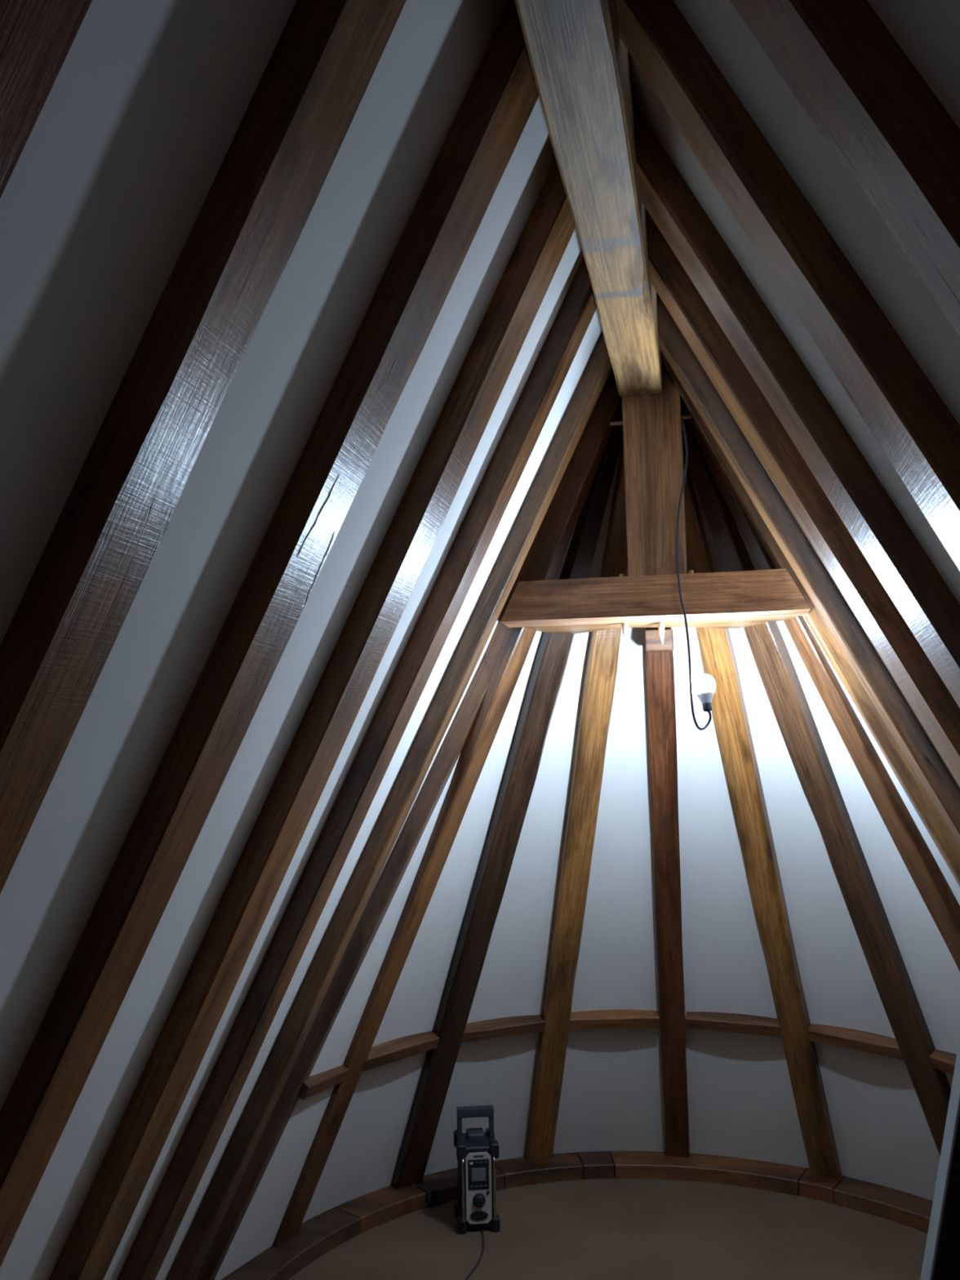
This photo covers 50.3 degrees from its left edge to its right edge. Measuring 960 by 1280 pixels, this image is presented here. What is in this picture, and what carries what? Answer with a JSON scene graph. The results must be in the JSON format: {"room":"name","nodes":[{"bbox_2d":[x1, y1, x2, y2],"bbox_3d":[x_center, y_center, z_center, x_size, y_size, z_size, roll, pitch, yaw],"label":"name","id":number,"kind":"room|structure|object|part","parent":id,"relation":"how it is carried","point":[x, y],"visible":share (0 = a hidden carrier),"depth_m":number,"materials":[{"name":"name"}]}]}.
{"room":"attic","nodes":[
{"label":"attic","id":0,"kind":"room"},
{"bbox_2d":[0,0,614,1279],"bbox_3d":[-0.650,0.310,1.306,1.412,2.750,3.811,-2,-7,13],"label":"ceiling","id":1,"kind":"structure","parent":0,"point":[113,175],"depth_m":1.42,"materials":[{"name":"white paint"}]},
{"bbox_3d":[-0.691,0.272,0.971,1.343,2.750,0.296,-2,-7,13],"label":"plaster panel","id":2,"kind":"part","parent":1,"relation":"part of","materials":[{"name":"white paint"}]},
{"bbox_3d":[-0.401,0.414,2.246,1.343,2.750,0.289,-2,-7,13],"label":"plaster panel","id":3,"kind":"part","parent":1,"relation":"part of","materials":[{"name":"white paint"}]},
{"bbox_3d":[-0.310,0.458,2.641,1.343,2.750,0.334,-2,-7,13],"label":"plaster panel","id":4,"kind":"part","parent":1,"relation":"part of","materials":[{"name":"white paint"}]},
{"bbox_3d":[-0.232,0.496,2.987,1.352,2.750,0.287,-2,-7,11],"label":"plaster panel","id":5,"kind":"part","parent":1,"relation":"part of","materials":[{"name":"white paint"}]},
{"bbox_2d":[214,443,959,1279],"bbox_3d":[0.642,0.600,3.416,2.963,2.664,1.738,-2,-7,13],"label":"wall","id":6,"kind":"structure","parent":0,"point":[741,1101],"depth_m":3.53,"materials":[{"name":"white paint"}]},
{"bbox_3d":[-0.618,1.634,3.130,0.291,0.578,0.380,-4,-7,26],"label":"plaster panel","id":7,"kind":"part","parent":6,"relation":"part of","materials":[{"name":"white paint"}]},
{"bbox_3d":[-0.394,1.677,3.508,0.315,0.573,0.583,-6,-9,41],"label":"plaster panel","id":8,"kind":"part","parent":6,"relation":"part of","materials":[{"name":"white paint"}]},
{"bbox_3d":[-0.070,0.369,3.154,0.971,1.936,0.267,-2,-7,13],"label":"plaster panel","id":9,"kind":"part","parent":6,"relation":"part of","materials":[{"name":"white paint"}]},
{"bbox_3d":[0.067,0.393,3.350,0.952,1.931,0.457,-4,-7,29],"label":"plaster panel","id":10,"kind":"part","parent":6,"relation":"part of","materials":[{"name":"white paint"}]},
{"bbox_3d":[0.013,1.706,3.808,0.559,0.573,0.313,2,-7,-24],"label":"plaster panel","id":11,"kind":"part","parent":6,"relation":"part of","materials":[{"name":"white paint"}]},
{"bbox_3d":[0.308,0.404,3.480,0.439,1.931,0.951,4,-8,-36],"label":"plaster panel","id":12,"kind":"part","parent":6,"relation":"part of","materials":[{"name":"white paint"}]},
{"bbox_3d":[0.496,1.712,3.918,0.559,0.573,0.314,-1,-7,-1],"label":"plaster panel","id":13,"kind":"part","parent":6,"relation":"part of","materials":[{"name":"white paint"}]},
{"bbox_3d":[0.406,0.406,3.509,0.471,1.931,0.953,-2,-7,13],"label":"plaster panel","id":14,"kind":"part","parent":6,"relation":"part of","materials":[{"name":"white paint"}]},
{"bbox_3d":[0.820,0.390,3.419,0.448,1.931,0.949,-2,-7,13],"label":"plaster panel","id":15,"kind":"part","parent":6,"relation":"part of","materials":[{"name":"white paint"}]},
{"bbox_3d":[0.986,1.695,3.828,0.567,0.573,0.314,-3,-7,22],"label":"plaster panel","id":16,"kind":"part","parent":6,"relation":"part of","materials":[{"name":"white paint"}]},
{"bbox_3d":[1.042,0.367,3.240,0.445,1.931,0.952,-5,-8,34],"label":"plaster panel","id":17,"kind":"part","parent":6,"relation":"part of","materials":[{"name":"white paint"}]},
{"bbox_3d":[1.161,0.352,3.126,0.919,1.931,0.721,-2,-7,13],"label":"plaster panel","id":18,"kind":"part","parent":6,"relation":"part of","materials":[{"name":"white paint"}]},
{"bbox_3d":[1.401,1.657,3.547,0.314,0.573,0.567,5,-9,-44],"label":"plaster panel","id":19,"kind":"part","parent":6,"relation":"part of","materials":[{"name":"white paint"}]},
{"bbox_3d":[1.136,0.322,2.881,1.067,1.936,0.108,0,-7,-7],"label":"plaster panel","id":20,"kind":"part","parent":6,"relation":"part of","materials":[{"name":"white paint"}]},
{"bbox_3d":[1.670,1.605,3.116,0.316,0.573,0.588,2,-7,-20],"label":"plaster panel","id":21,"kind":"part","parent":6,"relation":"part of","materials":[{"name":"white paint"}]},
{"bbox_2d":[288,1177,927,1279],"bbox_3d":[0.260,1.803,1.495,2.492,0.050,4.902,-2,-7,13],"label":"floor","id":22,"kind":"structure","parent":0,"point":[615,1228],"depth_m":3.38,"materials":[{"name":"brown carpet"}]},
{"bbox_2d":[221,1168,457,1279],"bbox_3d":[-0.397,1.981,3.446,0.557,0.057,0.937,-2,-7,13],"label":"wall plate","id":23,"kind":"object","parent":22,"relation":"on","point":[317,1237],"depth_m":3.46,"materials":[{"name":"brown wood"}]},
{"bbox_2d":[0,0,92,198],"bbox_3d":[-0.765,0.198,0.779,1.403,2.900,0.131,-2,-7,13],"label":"rafter","id":24,"kind":"object","parent":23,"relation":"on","point":[37,37],"visible":1,"depth_m":0.79,"materials":[{"name":"brown wood"}]},
{"bbox_2d":[0,0,406,893],"bbox_3d":[-0.673,0.243,1.184,1.403,2.900,0.132,-2,-7,13],"label":"rafter","id":25,"kind":"object","parent":23,"relation":"on","point":[62,633],"visible":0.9,"depth_m":1.12,"materials":[{"name":"brown wood"}]},
{"bbox_2d":[0,0,538,1266],"bbox_3d":[-0.575,0.291,1.613,1.405,2.900,0.135,-2,-7,12],"label":"rafter","id":26,"kind":"object","parent":23,"relation":"on","point":[497,105],"visible":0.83,"depth_m":1.55,"materials":[{"name":"brown wood"}]},
{"bbox_3d":[-0.645,1.965,3.253,0.241,0.051,0.693,-4,-7,26],"label":"plate","id":27,"kind":"part","parent":23,"relation":"part of","materials":[{"name":"brown wood"}]},
{"bbox_2d":[48,158,575,1279],"bbox_3d":[-0.471,0.342,2.071,1.405,2.900,0.151,-2,-7,13],"label":"rafter","id":28,"kind":"object","parent":23,"relation":"on","point":[127,1165],"visible":0.71,"depth_m":1.98,"materials":[{"name":"brown wood"}]},
{"bbox_2d":[116,257,596,1279],"bbox_3d":[-0.387,0.383,2.440,1.403,2.900,0.117,-2,-7,12],"label":"rafter","id":29,"kind":"object","parent":23,"relation":"on","point":[201,1136],"visible":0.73,"depth_m":2.38,"materials":[{"name":"brown wood"}]},
{"bbox_3d":[-0.363,2.006,3.645,0.349,0.051,0.210,5,-9,-42],"label":"plate","id":30,"kind":"part","parent":23,"relation":"part of","materials":[{"name":"brown wood"}]},
{"bbox_2d":[165,331,612,1279],"bbox_3d":[-0.301,0.425,2.816,1.406,2.901,0.096,-2,-7,11],"label":"rafter","id":31,"kind":"object","parent":23,"relation":"on","point":[190,1257],"visible":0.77,"depth_m":2.77,"materials":[{"name":"brown wood"}]},
{"bbox_2d":[195,376,616,1279],"bbox_3d":[-0.236,0.456,3.099,1.420,2.902,0.072,-1,-7,5],"label":"rafter","id":32,"kind":"object","parent":23,"relation":"on","point":[397,862],"visible":0.43,"depth_m":3.03,"materials":[{"name":"brown wood"}]},
{"bbox_2d":[271,381,622,1246],"bbox_3d":[-0.143,0.583,3.186,1.339,2.666,0.108,-4,-7,29],"label":"rafter","id":33,"kind":"object","parent":23,"relation":"on","point":[507,651],"visible":0.7,"depth_m":3.12,"materials":[{"name":"brown wood"}]},
{"bbox_2d":[297,1065,348,1099],"bbox_3d":[-0.495,1.334,3.117,0.086,0.080,0.224,-4,-7,24],"label":"batten","id":34,"kind":"object","parent":33,"relation":"attached to","point":[315,1084],"visible":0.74,"depth_m":3.08,"materials":[{"name":"brown wood"}]},
{"bbox_3d":[-0.092,2.023,3.830,0.351,0.052,0.215,3,-7,-28],"label":"plate","id":35,"kind":"part","parent":23,"relation":"part of","materials":[{"name":"brown wood"}]},
{"bbox_2d":[391,382,622,1188],"bbox_3d":[0.065,0.606,3.420,0.115,2.666,1.338,4,-8,-36],"label":"rafter","id":36,"kind":"object","parent":23,"relation":"on","point":[551,659],"visible":0.77,"depth_m":3.39,"materials":[{"name":"brown wood"}]},
{"bbox_2d":[362,1031,439,1071],"bbox_3d":[-0.284,1.371,3.441,0.086,0.072,0.352,-6,-9,41],"label":"batten","id":37,"kind":"object","parent":36,"relation":"attached to","point":[400,1048],"visible":0.78,"depth_m":3.42,"materials":[{"name":"brown wood"}]},
{"bbox_2d":[461,1014,545,1042],"bbox_3d":[0.072,1.396,3.705,0.333,0.072,0.086,2,-7,-24],"label":"batten","id":38,"kind":"object","parent":36,"relation":"attached to","point":[522,1024],"visible":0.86,"depth_m":3.68,"materials":[{"name":"brown wood"}]},
{"bbox_2d":[453,1105,500,1279],"bbox_3d":[-0.004,1.794,3.279,0.154,0.381,0.718,-1,-7,-2],"label":"radio","id":39,"kind":"object","parent":22,"relation":"on","point":[477,1150],"visible":1,"depth_m":3.47,"materials":[{"name":"black plastic"}]},
{"bbox_3d":[-0.071,1.712,3.565,0.016,0.100,0.025,0,-7,-6],"label":"handle arm","id":40,"kind":"part","parent":39,"relation":"part of","materials":[{"name":"grey plastic"}]},
{"bbox_3d":[-0.025,1.970,3.188,0.033,0.009,0.586,-2,-7,9],"label":"power cord","id":41,"kind":"part","parent":39,"relation":"part of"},
{"bbox_3d":[-0.016,1.651,3.578,0.128,0.030,0.036,0,-7,-6],"label":"handle","id":42,"kind":"part","parent":39,"relation":"part of","materials":[{"name":"grey plastic"}]},
{"bbox_3d":[-0.002,1.897,3.455,0.043,0.043,0.020,0,-7,-6],"label":"tuning knob","id":43,"kind":"part","parent":39,"relation":"part of","materials":[{"name":"black plastic"}]},
{"bbox_3d":[0.040,1.712,3.578,0.016,0.100,0.025,0,-7,-6],"label":"handle arm","id":44,"kind":"part","parent":39,"relation":"part of","materials":[{"name":"grey plastic"}]},
{"bbox_2d":[495,1151,933,1233],"bbox_3d":[0.807,1.994,3.702,1.552,0.057,0.535,-2,-7,13],"label":"wall plate","id":45,"kind":"object","parent":22,"relation":"on","point":[907,1209],"depth_m":3.84,"materials":[{"name":"brown wood"}]},
{"bbox_3d":[0.218,2.033,3.948,0.356,0.051,0.211,1,-7,-13],"label":"plate","id":46,"kind":"part","parent":45,"relation":"part of","materials":[{"name":"brown wood"}]},
{"bbox_2d":[524,437,627,1160],"bbox_3d":[0.339,0.617,3.545,0.102,2.666,1.339,1,-7,-13],"label":"rafter","id":47,"kind":"object","parent":45,"relation":"on","point":[602,655],"visible":0.74,"depth_m":3.52,"materials":[{"name":"brown wood"}]},
{"bbox_2d":[568,1009,659,1029],"bbox_3d":[0.495,1.401,3.801,0.333,0.072,0.086,-1,-7,-1],"label":"batten","id":48,"kind":"object","parent":47,"relation":"attached to","point":[599,1019],"visible":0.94,"depth_m":3.77,"materials":[{"name":"brown wood"}]},
{"bbox_3d":[0.447,2.034,3.987,0.135,0.051,0.203,0,-7,-3],"label":"plate","id":49,"kind":"part","parent":45,"relation":"part of","materials":[{"name":"brown wood"}]},
{"bbox_2d":[644,627,689,1157],"bbox_3d":[0.644,0.614,3.551,0.092,2.666,1.340,-2,-7,10],"label":"rafter","id":50,"kind":"object","parent":45,"relation":"on","point":[660,668],"visible":0.74,"depth_m":3.58,"materials":[{"name":"brown wood"}]},
{"bbox_3d":[0.870,2.020,3.914,0.774,0.051,0.266,-2,-7,13],"label":"plate","id":51,"kind":"part","parent":45,"relation":"part of","materials":[{"name":"brown wood"}]},
{"bbox_2d":[683,452,842,1179],"bbox_3d":[0.926,0.597,3.436,0.107,2.666,1.340,-5,-8,34],"label":"rafter","id":52,"kind":"object","parent":45,"relation":"on","point":[729,713],"visible":0.7,"depth_m":3.43,"materials":[{"name":"brown wood"}]},
{"bbox_2d":[684,1011,782,1036],"bbox_3d":[0.924,1.386,3.721,0.339,0.072,0.086,-3,-7,22],"label":"batten","id":53,"kind":"object","parent":52,"relation":"attached to","point":[715,1021],"visible":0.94,"depth_m":3.69,"materials":[{"name":"brown wood"}]},
{"bbox_2d":[615,0,959,570],"bbox_3d":[0.936,0.236,1.211,1.473,2.878,0.212,-2,-7,13],"label":"rafter","id":54,"kind":"object","parent":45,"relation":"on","point":[918,434],"visible":0.8,"depth_m":1.37,"materials":[{"name":"brown wood"}]},
{"bbox_2d":[634,102,959,707],"bbox_3d":[1.032,0.283,1.631,1.477,2.880,0.184,-2,-7,14],"label":"rafter","id":55,"kind":"object","parent":45,"relation":"on","point":[919,593],"visible":0.7,"depth_m":1.78,"materials":[{"name":"brown wood"}]},
{"bbox_2d":[646,210,959,785],"bbox_3d":[1.113,0.323,1.990,1.473,2.880,0.225,-2,-7,13],"label":"rafter","id":56,"kind":"object","parent":45,"relation":"on","point":[931,701],"visible":0.66,"depth_m":2.13,"materials":[{"name":"brown wood"}]},
{"bbox_2d":[657,293,959,845],"bbox_3d":[1.217,0.373,2.446,1.476,2.879,0.113,-2,-7,11],"label":"rafter","id":57,"kind":"object","parent":45,"relation":"on","point":[918,749],"visible":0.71,"depth_m":2.54,"materials":[{"name":"brown wood"}]},
{"bbox_2d":[662,353,959,886],"bbox_3d":[1.298,0.416,2.823,1.579,2.885,0.099,0,-7,-7],"label":"rafter","id":58,"kind":"object","parent":45,"relation":"on","point":[939,831],"visible":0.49,"depth_m":2.81,"materials":[{"name":"brown wood"}]},
{"bbox_2d":[500,568,810,652],"bbox_3d":[0.516,-0.075,3.023,0.838,0.188,0.461,-2,-7,13],"label":"beam","id":59,"kind":"structure","parent":58,"relation":"attached to","point":[744,598],"depth_m":2.83,"materials":[{"name":"brown wood"}]},
{"bbox_2d":[609,351,691,576],"bbox_3d":[0.492,-0.553,2.923,0.230,0.771,0.140,-2,-7,13],"label":"post","id":60,"kind":"object","parent":59,"relation":"on","point":[652,426],"visible":0.77,"depth_m":2.84,"materials":[{"name":"brown wood"}]},
{"bbox_2d":[675,417,715,729],"bbox_3d":[0.590,-0.190,2.795,0.099,0.869,0.061,6,-9,-44],"label":"hanging bulb","id":61,"kind":"object","parent":60,"relation":"hanging from","point":[704,685],"visible":1,"depth_m":2.75,"materials":[{"name":"grey plastic"}]},
{"bbox_3d":[0.608,0.118,2.773,0.060,0.051,0.060,-8,-10,12],"label":"bulb","id":62,"kind":"part","parent":61,"relation":"part of","materials":[{"name":"white glass"}]},
{"bbox_3d":[0.612,0.157,2.767,0.049,0.029,0.049,-8,-10,12],"label":"bulb","id":63,"kind":"part","parent":61,"relation":"part of","materials":[{"name":"white plastic"}]},
{"bbox_2d":[702,702,711,711],"bbox_3d":[0.614,0.181,2.763,0.025,0.024,0.025,-8,-10,12],"label":"socket","id":64,"kind":"object","parent":61,"relation":"attached to","point":[707,707],"depth_m":2.75,"materials":[{"name":"grey plastic"}]},
{"bbox_3d":[0.527,-0.071,3.067,0.805,0.060,0.289,-2,-7,13],"label":"trimmer plate","id":65,"kind":"part","parent":59,"relation":"part of","materials":[{"name":"brown wood"}]},
{"bbox_2d":[681,411,951,1156],"bbox_3d":[1.138,0.569,3.218,1.340,2.666,0.114,3,-8,-32],"label":"rafter","id":66,"kind":"object","parent":45,"relation":"on","point":[787,699],"visible":0.68,"depth_m":3.17,"materials":[{"name":"brown wood"}]},
{"bbox_2d":[807,1023,903,1059],"bbox_3d":[1.288,1.353,3.476,0.086,0.071,0.338,5,-9,-44],"label":"batten","id":67,"kind":"object","parent":66,"relation":"attached to","point":[854,1039],"visible":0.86,"depth_m":3.46,"materials":[{"name":"brown wood"}]},
{"bbox_2d":[928,1048,956,1075],"bbox_3d":[1.523,1.307,3.098,0.086,0.072,0.355,2,-7,-20],"label":"batten","id":68,"kind":"object","parent":66,"relation":"attached to","point":[944,1061],"visible":0.71,"depth_m":3.20,"materials":[{"name":"brown wood"}]},
{"bbox_2d":[680,402,959,971],"bbox_3d":[1.246,0.533,2.921,1.340,2.666,0.108,0,-7,-7],"label":"rafter","id":69,"kind":"object","parent":45,"relation":"on","point":[932,886],"visible":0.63,"depth_m":2.90,"materials":[{"name":"brown wood"}]},
{"bbox_3d":[1.267,1.998,3.765,0.140,0.052,0.204,-5,-8,34],"label":"plate","id":70,"kind":"part","parent":45,"relation":"part of","materials":[{"name":"brown wood"}]},
{"bbox_2d":[729,0,959,337],"bbox_3d":[0.845,0.191,0.811,1.473,2.878,0.136,-2,-7,13],"label":"rafter","id":71,"kind":"object","parent":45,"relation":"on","point":[848,73],"visible":0.96,"depth_m":0.95,"materials":[{"name":"brown wood"}]},
{"bbox_3d":[1.558,1.960,3.462,0.250,0.051,0.760,4,-8,-37],"label":"plate","id":72,"kind":"part","parent":45,"relation":"part of","materials":[{"name":"brown wood"}]},
{"bbox_2d":[920,1037,959,1279],"bbox_3d":[0.628,1.097,1.308,0.471,1.300,0.050,-2,-7,13],"label":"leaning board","id":73,"kind":"object","parent":22,"relation":"on","point":[941,1260],"visible":1,"depth_m":1.33,"materials":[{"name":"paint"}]},
{"bbox_2d":[628,0,959,787],"bbox_3d":[0.908,0.266,1.064,1.483,2.739,4.021,-2,-7,13],"label":"ceiling","id":74,"kind":"structure","parent":0,"point":[927,32],"depth_m":1.29,"materials":[{"name":"white paint"}]},
{"bbox_3d":[0.861,0.261,1.013,1.414,2.739,0.297,-2,-7,13],"label":"plaster panel","id":75,"kind":"part","parent":74,"relation":"part of","materials":[{"name":"white paint"}]},
{"bbox_3d":[1.144,0.399,2.254,1.414,2.739,0.341,-2,-7,13],"label":"plaster panel","id":76,"kind":"part","parent":74,"relation":"part of","materials":[{"name":"white paint"}]},
{"bbox_3d":[0.617,0.141,-0.061,1.414,2.739,1.685,-2,-7,13],"label":"plaster panel","id":77,"kind":"part","parent":74,"relation":"part of","materials":[{"name":"white paint"}]},
{"bbox_3d":[-0.321,0.019,-0.754,2.920,3.000,0.100,-2,-7,13],"label":"wall","id":78,"kind":"structure","parent":0,"visible":0},
{"bbox_2d":[514,0,662,396],"bbox_3d":[0.058,-1.007,1.160,0.128,0.262,3.557,-2,-7,13],"label":"ridge beam","id":79,"kind":"structure","parent":78,"relation":"attached to","point":[579,58],"depth_m":1.74,"materials":[{"name":"brown wood"}]}
]}

